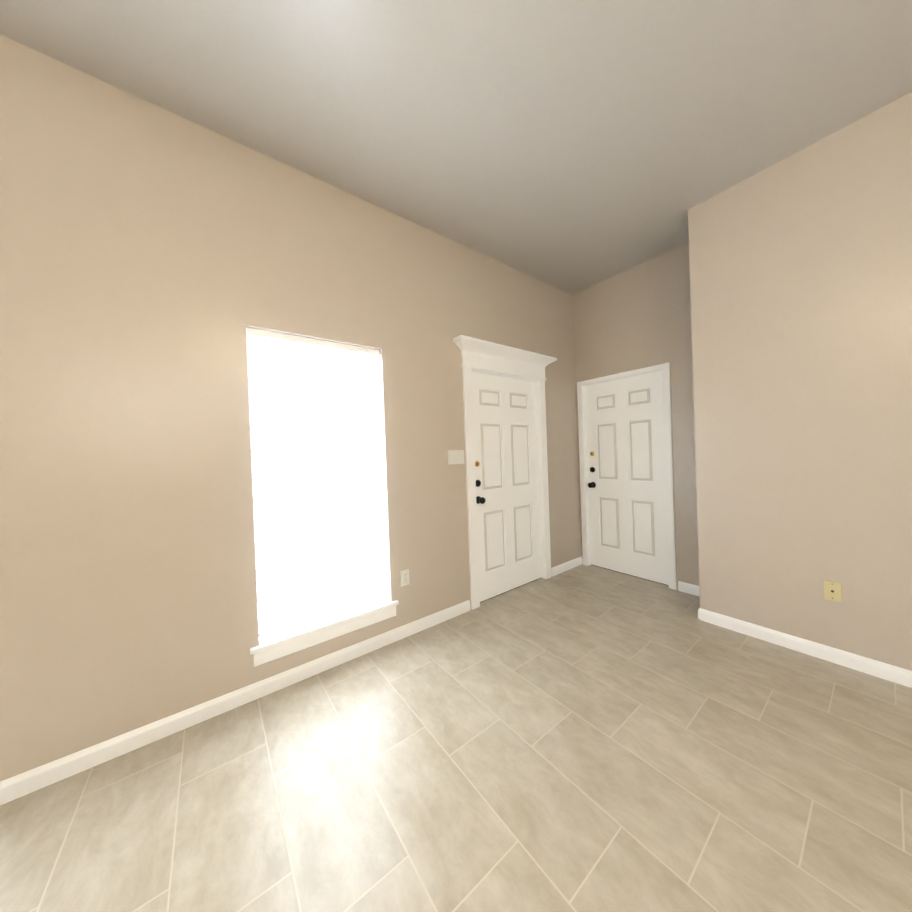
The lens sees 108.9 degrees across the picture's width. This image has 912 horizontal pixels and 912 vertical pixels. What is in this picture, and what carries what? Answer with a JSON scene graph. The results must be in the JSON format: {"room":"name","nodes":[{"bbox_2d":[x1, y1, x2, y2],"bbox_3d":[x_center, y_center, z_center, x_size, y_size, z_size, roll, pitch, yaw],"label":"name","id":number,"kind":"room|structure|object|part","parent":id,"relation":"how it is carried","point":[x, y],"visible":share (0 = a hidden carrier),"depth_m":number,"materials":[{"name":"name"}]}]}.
{"room":"living room","nodes":[
{"label":"living room","id":0,"kind":"room"},
{"bbox_2d":[0,34,580,780],"bbox_3d":[-0.806,-0.210,2.152,5.663,3.084,0.120,-2,1,-37],"label":"wall","id":1,"kind":"structure","parent":0,"point":[156,262],"depth_m":1.62,"materials":[{"name":"beige paint"}]},
{"bbox_2d":[0,600,469,804],"bbox_3d":[-1.379,1.316,1.605,3.749,0.085,0.014,-2,1,-37],"label":"baseboard","id":2,"kind":"structure","parent":1,"relation":"attached to","point":[30,781],"depth_m":1.64,"materials":[{"name":"white wood"}]},
{"bbox_2d":[246,327,387,639],"bbox_3d":[-0.850,0.153,2.111,0.806,1.792,0.007,-2,1,-37],"label":"window","id":3,"kind":"structure","parent":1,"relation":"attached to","point":[319,529],"depth_m":2.07,"materials":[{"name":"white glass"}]},
{"bbox_2d":[250,599,398,666],"bbox_3d":[-0.787,1.101,2.080,0.898,0.107,0.086,-2,1,-37],"label":"window sill","id":4,"kind":"structure","parent":1,"relation":"attached to","point":[269,649],"depth_m":2.01,"materials":[{"name":"white wood"}]},
{"bbox_2d":[400,569,409,586],"bbox_3d":[-0.373,0.889,2.379,0.072,0.115,0.006,-2,1,-37],"label":"outlet","id":5,"kind":"object","parent":1,"relation":"attached to","point":[402,572],"visible":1,"depth_m":2.37,"materials":[{"name":"white plastic"}]},
{"bbox_2d":[448,450,463,464],"bbox_3d":[0.001,0.010,2.679,0.164,0.115,0.006,-2,1,-37],"label":"light switch","id":6,"kind":"object","parent":1,"relation":"attached to","point":[458,454],"visible":1,"depth_m":2.67,"materials":[{"name":"white plastic"}]},
{"bbox_2d":[453,335,556,609],"bbox_3d":[0.512,0.146,3.071,1.259,2.264,0.228,-2,1,-37],"label":"door frame","id":7,"kind":"structure","parent":1,"relation":"attached to","point":[543,482],"depth_m":2.93,"materials":[{"name":"white wood"}]},
{"bbox_2d":[472,372,541,601],"bbox_3d":[0.489,0.260,3.110,0.893,2.022,0.050,-2,1,-37],"label":"front door","id":8,"kind":"structure","parent":1,"relation":"in","point":[506,475],"depth_m":3.08,"materials":[{"name":"white wood"}]},
{"bbox_2d":[476,480,480,486],"bbox_3d":[0.200,0.239,2.852,0.062,0.062,0.034,-2,1,-37],"label":"bolt","id":9,"kind":"object","parent":8,"relation":"attached to","point":[478,483],"visible":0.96,"depth_m":2.85,"materials":[{"name":"black metal"}]},
{"bbox_2d":[476,496,485,503],"bbox_3d":[0.218,0.386,2.837,0.066,0.066,0.075,-2,1,-37],"label":"door knob","id":10,"kind":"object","parent":8,"relation":"attached to","point":[481,500],"depth_m":2.82,"materials":[{"name":"black metal"}]},
{"bbox_3d":[0.851,0.239,3.360,0.012,1.640,0.012,-2,1,-37],"label":"front door hinge","id":11,"kind":"part","parent":8,"relation":"part of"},
{"bbox_2d":[551,556,582,575],"bbox_3d":[1.224,1.207,3.576,0.563,0.085,0.014,-2,1,-37],"label":"baseboard","id":12,"kind":"structure","parent":1,"relation":"attached to","point":[565,566],"depth_m":3.55,"materials":[{"name":"white wood"}]},
{"bbox_2d":[0,564,911,911],"bbox_3d":[1.577,1.319,0.684,8.590,0.120,5.890,-2,1,-37],"label":"floor","id":13,"kind":"structure","parent":0,"point":[586,738],"depth_m":1.29,"materials":[{"name":"beige tile"}]},
{"bbox_2d":[0,0,911,294],"bbox_3d":[0.785,-1.853,-0.042,5.663,0.120,5.590,-2,1,-37],"label":"ceiling","id":14,"kind":"structure","parent":0,"point":[572,146],"depth_m":1.60,"materials":[{"name":"white paint"}]},
{"bbox_2d":[573,242,698,589],"bbox_3d":[1.857,-0.313,3.222,0.120,3.084,1.389,-2,1,-37],"label":"wall","id":15,"kind":"structure","parent":0,"point":[636,317],"depth_m":3.02,"materials":[{"name":"beige paint"}]},
{"bbox_2d":[577,362,676,589],"bbox_3d":[1.746,0.192,3.380,0.136,2.079,0.931,-2,1,-37],"label":"door frame","id":16,"kind":"structure","parent":15,"relation":"attached to","point":[664,368],"depth_m":3.06,"materials":[{"name":"white wood"}]},
{"bbox_2d":[585,370,668,584],"bbox_3d":[1.751,0.213,3.383,0.040,2.022,0.803,-2,1,-37],"label":"door","id":17,"kind":"structure","parent":15,"relation":"in","point":[626,461],"depth_m":3.33,"materials":[{"name":"white wood"}]},
{"bbox_2d":[588,482,595,487],"bbox_3d":[1.504,0.324,3.620,0.075,0.066,0.066,-2,1,-37],"label":"door knob","id":18,"kind":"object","parent":17,"relation":"attached to","point":[592,485],"depth_m":3.61,"materials":[{"name":"black metal"}]},
{"bbox_2d":[593,565,668,585],"bbox_3d":[1.787,1.226,3.391,0.032,0.007,0.799,-2,1,-37],"label":"threshold","id":19,"kind":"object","parent":17,"relation":"attached to","point":[631,575],"depth_m":3.34,"materials":[{"name":"white"}]},
{"bbox_2d":[678,581,699,595],"bbox_3d":[2.116,1.181,2.851,0.014,0.085,0.292,-2,1,-37],"label":"baseboard","id":20,"kind":"structure","parent":15,"relation":"attached to","point":[692,589],"depth_m":2.90,"materials":[{"name":"white wood"}]},
{"bbox_2d":[688,92,911,670],"bbox_3d":[3.109,-0.340,0.815,0.120,3.084,4.201,-2,1,-37],"label":"wall","id":21,"kind":"structure","parent":0,"point":[801,287],"depth_m":1.97,"materials":[{"name":"beige paint"}]},
{"bbox_2d":[699,608,911,687],"bbox_3d":[2.576,1.175,1.492,0.014,0.085,2.431,-2,1,-37],"label":"baseboard","id":22,"kind":"structure","parent":21,"relation":"attached to","point":[892,673],"depth_m":1.99,"materials":[{"name":"white wood"}]},
{"bbox_2d":[823,580,841,602],"bbox_3d":[2.229,0.801,1.928,0.016,0.115,0.070,-2,1,-37],"label":"outlet plate","id":23,"kind":"object","parent":21,"relation":"attached to","point":[832,591],"visible":1,"depth_m":1.93,"materials":[{"name":"beige plastic"}]}
]}

